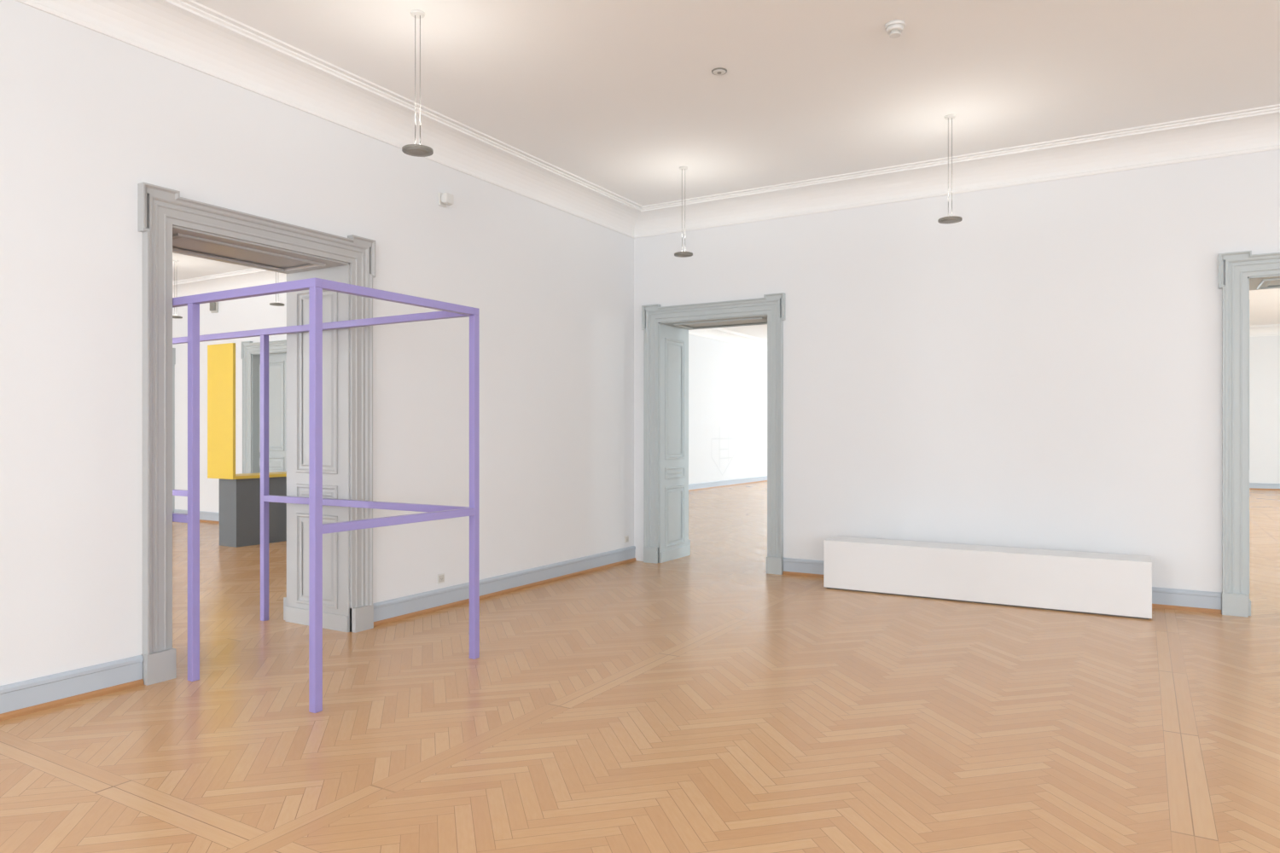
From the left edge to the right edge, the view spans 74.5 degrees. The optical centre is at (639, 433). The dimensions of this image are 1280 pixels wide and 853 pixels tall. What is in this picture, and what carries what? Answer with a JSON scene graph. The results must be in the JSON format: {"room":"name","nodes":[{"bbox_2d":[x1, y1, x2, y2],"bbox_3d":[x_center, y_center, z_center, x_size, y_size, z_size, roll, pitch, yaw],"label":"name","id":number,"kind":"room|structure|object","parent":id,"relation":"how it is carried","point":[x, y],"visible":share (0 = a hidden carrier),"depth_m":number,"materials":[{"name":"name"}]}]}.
{"room":"museum","nodes":[
{"label":"museum","id":0,"kind":"room"},
{"bbox_2d":[0,0,634,686],"bbox_3d":[-3.576,-0.535,4.746,0.720,4.070,12.500,0,0,31],"label":"wall","id":1,"kind":"structure","parent":0,"point":[88,117],"depth_m":5.68,"materials":[{"name":"paint"}]},
{"bbox_2d":[173,509,219,523],"bbox_3d":[-9.102,1.413,8.033,12.140,0.175,12.500,0,0,31],"label":"baseboard","id":2,"kind":"structure","parent":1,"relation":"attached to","point":[211,517],"depth_m":14.21,"materials":[{"name":"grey wood"}]},
{"bbox_2d":[172,267,286,297],"bbox_3d":[-9.102,-2.435,8.033,12.140,0.270,12.500,0,0,31],"label":"trim","id":3,"kind":"structure","parent":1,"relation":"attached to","point":[251,277],"depth_m":13.76,"materials":[{"name":"paint"}]},
{"bbox_2d":[137,182,375,686],"bbox_3d":[-2.853,0.005,5.962,0.844,2.989,1.762,0,0,31],"label":"door","id":4,"kind":"structure","parent":1,"relation":"in","point":[169,223],"depth_m":6.36,"materials":[{"name":"grey paint"}]},
{"bbox_2d":[0,546,635,721],"bbox_3d":[-3.254,1.413,4.554,0.030,0.175,12.500,0,0,31],"label":"baseboard","id":5,"kind":"structure","parent":1,"relation":"attached to","point":[26,697],"depth_m":6.57,"materials":[{"name":"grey wood"}]},
{"bbox_2d":[436,573,444,584],"bbox_3d":[-1.696,1.240,7.188,0.014,0.080,0.080,0,0,31],"label":"wall socket","id":6,"kind":"object","parent":1,"relation":"attached to","point":[440,578],"visible":1,"depth_m":7.17,"materials":[{"name":"white plastic"}]},
{"bbox_2d":[438,192,453,207],"bbox_3d":[-1.654,-1.995,7.175,0.100,0.110,0.090,0,0,31],"label":"sensor","id":7,"kind":"object","parent":1,"relation":"attached to","point":[445,199],"visible":1,"depth_m":7.16,"materials":[{"name":"white plastic"}]},
{"bbox_2d":[624,535,628,543],"bbox_3d":[-0.152,1.230,9.783,0.014,0.080,0.080,0,0,31],"label":"wall socket","id":8,"kind":"object","parent":1,"relation":"attached to","point":[626,538],"visible":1,"depth_m":9.77,"materials":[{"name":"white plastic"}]},
{"bbox_2d":[15,0,1279,238],"bbox_3d":[1.520,-2.435,1.714,11.140,0.270,12.500,0,0,31],"label":"trim","id":9,"kind":"structure","parent":1,"relation":"attached to","point":[189,33],"depth_m":7.16,"materials":[{"name":"paint"}]},
{"bbox_2d":[0,481,1279,852],"bbox_3d":[2.192,1.550,12.485,27.800,0.100,32.500,0,0,31],"label":"floor","id":10,"kind":"structure","parent":0,"point":[705,701],"depth_m":4.32,"materials":[{"name":"brown wood"}]},
{"bbox_2d":[207,343,286,547],"bbox_3d":[-5.167,0.160,11.754,0.560,2.680,1.480,0,0,31],"label":"sculpture","id":11,"kind":"object","parent":10,"relation":"on","point":[239,493],"visible":0.71,"depth_m":11.18,"materials":[{"name":"paint"}]},
{"bbox_2d":[172,277,479,713],"bbox_3d":[-3.286,0.333,6.188,4.374,2.335,1.304,0,0,31],"label":"sculpture","id":12,"kind":"object","parent":10,"relation":"on","point":[315,286],"visible":0.74,"depth_m":5.10,"materials":[{"name":"paint"}]},
{"bbox_2d":[823,536,1151,619],"bbox_3d":[3.041,1.268,7.616,2.710,0.465,0.400,0,0,31],"label":"bench","id":13,"kind":"object","parent":10,"relation":"on","point":[1099,584],"visible":1,"depth_m":7.36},
{"bbox_2d":[172,149,1279,613],"bbox_3d":[0.663,-0.675,9.915,27.800,4.350,0.720,0,0,31],"label":"wall","id":14,"kind":"structure","parent":0,"point":[1040,368],"depth_m":7.88,"materials":[{"name":"paint"}]},
{"bbox_2d":[172,348,175,512],"bbox_3d":[-8.683,0.005,15.476,1.742,2.989,0.844,0,0,31],"label":"door","id":15,"kind":"structure","parent":14,"relation":"in","point":[173,349],"depth_m":14.72,"materials":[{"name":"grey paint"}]},
{"bbox_2d":[209,302,218,313],"bbox_3d":[-7.136,-2.120,14.095,0.160,0.200,0.070,0,0,31],"label":"wall speaker","id":16,"kind":"object","parent":14,"relation":"attached to","point":[214,305],"visible":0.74,"depth_m":14.07,"materials":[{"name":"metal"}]},
{"bbox_2d":[241,339,286,473],"bbox_3d":[-5.508,0.005,13.586,1.752,2.989,0.844,0,0,31],"label":"door","id":17,"kind":"structure","parent":14,"relation":"in","point":[277,349],"depth_m":13.60,"materials":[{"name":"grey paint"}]},
{"bbox_2d":[641,292,785,575],"bbox_3d":[0.985,0.005,9.723,1.742,2.989,0.844,0,0,31],"label":"door","id":18,"kind":"structure","parent":14,"relation":"in","point":[666,329],"depth_m":9.77,"materials":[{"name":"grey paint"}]},
{"bbox_2d":[688,324,1279,351],"bbox_3d":[8.966,-2.715,16.146,19.100,0.270,18.480,0,0,31],"label":"trim","id":19,"kind":"structure","parent":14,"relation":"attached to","point":[718,334],"depth_m":23.16,"materials":[{"name":"paint"}]},
{"bbox_2d":[782,558,1221,614],"bbox_3d":[5.511,1.413,6.595,9.272,0.175,0.030,0,0,31],"label":"baseboard","id":20,"kind":"structure","parent":14,"relation":"attached to","point":[1163,598],"depth_m":7.18,"materials":[{"name":"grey wood"}]},
{"bbox_2d":[1218,250,1279,617],"bbox_3d":[5.755,0.005,6.886,1.742,2.989,0.844,0,0,31],"label":"door","id":21,"kind":"structure","parent":14,"relation":"in","point":[1245,271],"depth_m":6.94,"materials":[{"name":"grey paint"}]},
{"bbox_2d":[172,0,1279,281],"bbox_3d":[-4.108,-2.620,4.830,24.800,0.100,12.900,0,0,31],"label":"ceiling","id":22,"kind":"structure","parent":0,"point":[617,96],"depth_m":5.93,"materials":[{"name":"paint"}]},
{"bbox_2d":[172,260,182,318],"bbox_3d":[-6.912,-2.143,12.537,0.184,0.855,0.184,0,0,31],"label":"pendant lamp","id":23,"kind":"object","parent":22,"relation":"hanging from","point":[174,261],"visible":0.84,"depth_m":12.54,"materials":[{"name":"white plastic"}]},
{"bbox_2d":[269,272,284,306],"bbox_3d":[-4.868,-2.143,11.297,0.184,0.855,0.184,0,0,31],"label":"pendant lamp","id":24,"kind":"object","parent":22,"relation":"hanging from","point":[276,304],"visible":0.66,"depth_m":11.28,"materials":[{"name":"white plastic"}]},
{"bbox_2d":[401,9,433,157],"bbox_3d":[-1.359,-2.143,5.149,0.184,0.855,0.184,0,0,31],"label":"pendant lamp","id":25,"kind":"object","parent":22,"relation":"hanging from","point":[418,150],"visible":1,"depth_m":5.15,"materials":[{"name":"white plastic"}]},
{"bbox_2d":[674,166,692,257],"bbox_3d":[0.421,-2.143,8.139,0.184,0.855,0.184,0,0,31],"label":"pendant lamp","id":26,"kind":"object","parent":22,"relation":"hanging from","point":[682,254],"visible":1,"depth_m":8.14,"materials":[{"name":"white plastic"}]},
{"bbox_2d":[711,67,727,75],"bbox_3d":[0.562,-2.562,5.972,0.110,0.016,0.110,0,0,31],"label":"ceiling sensor","id":27,"kind":"object","parent":22,"relation":"attached to","point":[719,71],"visible":1,"depth_m":5.95,"materials":[{"name":"white plastic"}]},
{"bbox_2d":[884,19,905,38],"bbox_3d":[1.603,-2.535,5.295,0.124,0.070,0.124,0,0,31],"label":"smoke detector","id":28,"kind":"object","parent":22,"relation":"attached to","point":[893,28],"visible":1,"depth_m":5.26,"materials":[{"name":"white plastic"}]},
{"bbox_2d":[937,114,962,223],"bbox_3d":[2.513,-2.143,6.825,0.184,0.855,0.184,0,0,31],"label":"pendant lamp","id":29,"kind":"object","parent":22,"relation":"hanging from","point":[950,219],"visible":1,"depth_m":6.82,"materials":[{"name":"white plastic"}]},
{"bbox_2d":[688,334,767,484],"bbox_3d":[0.587,-0.675,21.131,0.400,4.350,18.480,0,0,31],"label":"wall","id":30,"kind":"structure","parent":0,"point":[728,381],"depth_m":23.78,"materials":[{"name":"paint"}]},
{"bbox_2d":[711,428,738,476],"bbox_3d":[2.418,0.497,23.811,0.001,1.394,1.835,0,0,31],"label":"wall sculpture","id":31,"kind":"object","parent":30,"relation":"attached to","point":[728,438],"visible":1,"depth_m":23.97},
{"bbox_2d":[688,475,1279,491],"bbox_3d":[8.966,1.413,16.146,19.100,0.175,18.480,0,0,31],"label":"baseboard","id":32,"kind":"structure","parent":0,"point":[760,479],"depth_m":22.91,"materials":[{"name":"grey wood"}]},
{"bbox_2d":[719,288,1279,339],"bbox_3d":[9.068,-2.900,16.318,19.900,0.100,18.880,0,0,31],"label":"ceiling","id":33,"kind":"structure","parent":0,"point":[1264,304],"depth_m":20.02,"materials":[{"name":"paint"}]},
{"bbox_2d":[1249,335,1279,483],"bbox_3d":[13.792,-0.675,24.259,19.900,4.350,0.400,0,0,31],"label":"wall","id":34,"kind":"structure","parent":0,"point":[1264,351],"depth_m":22.36,"materials":[{"name":"paint"}]}
]}

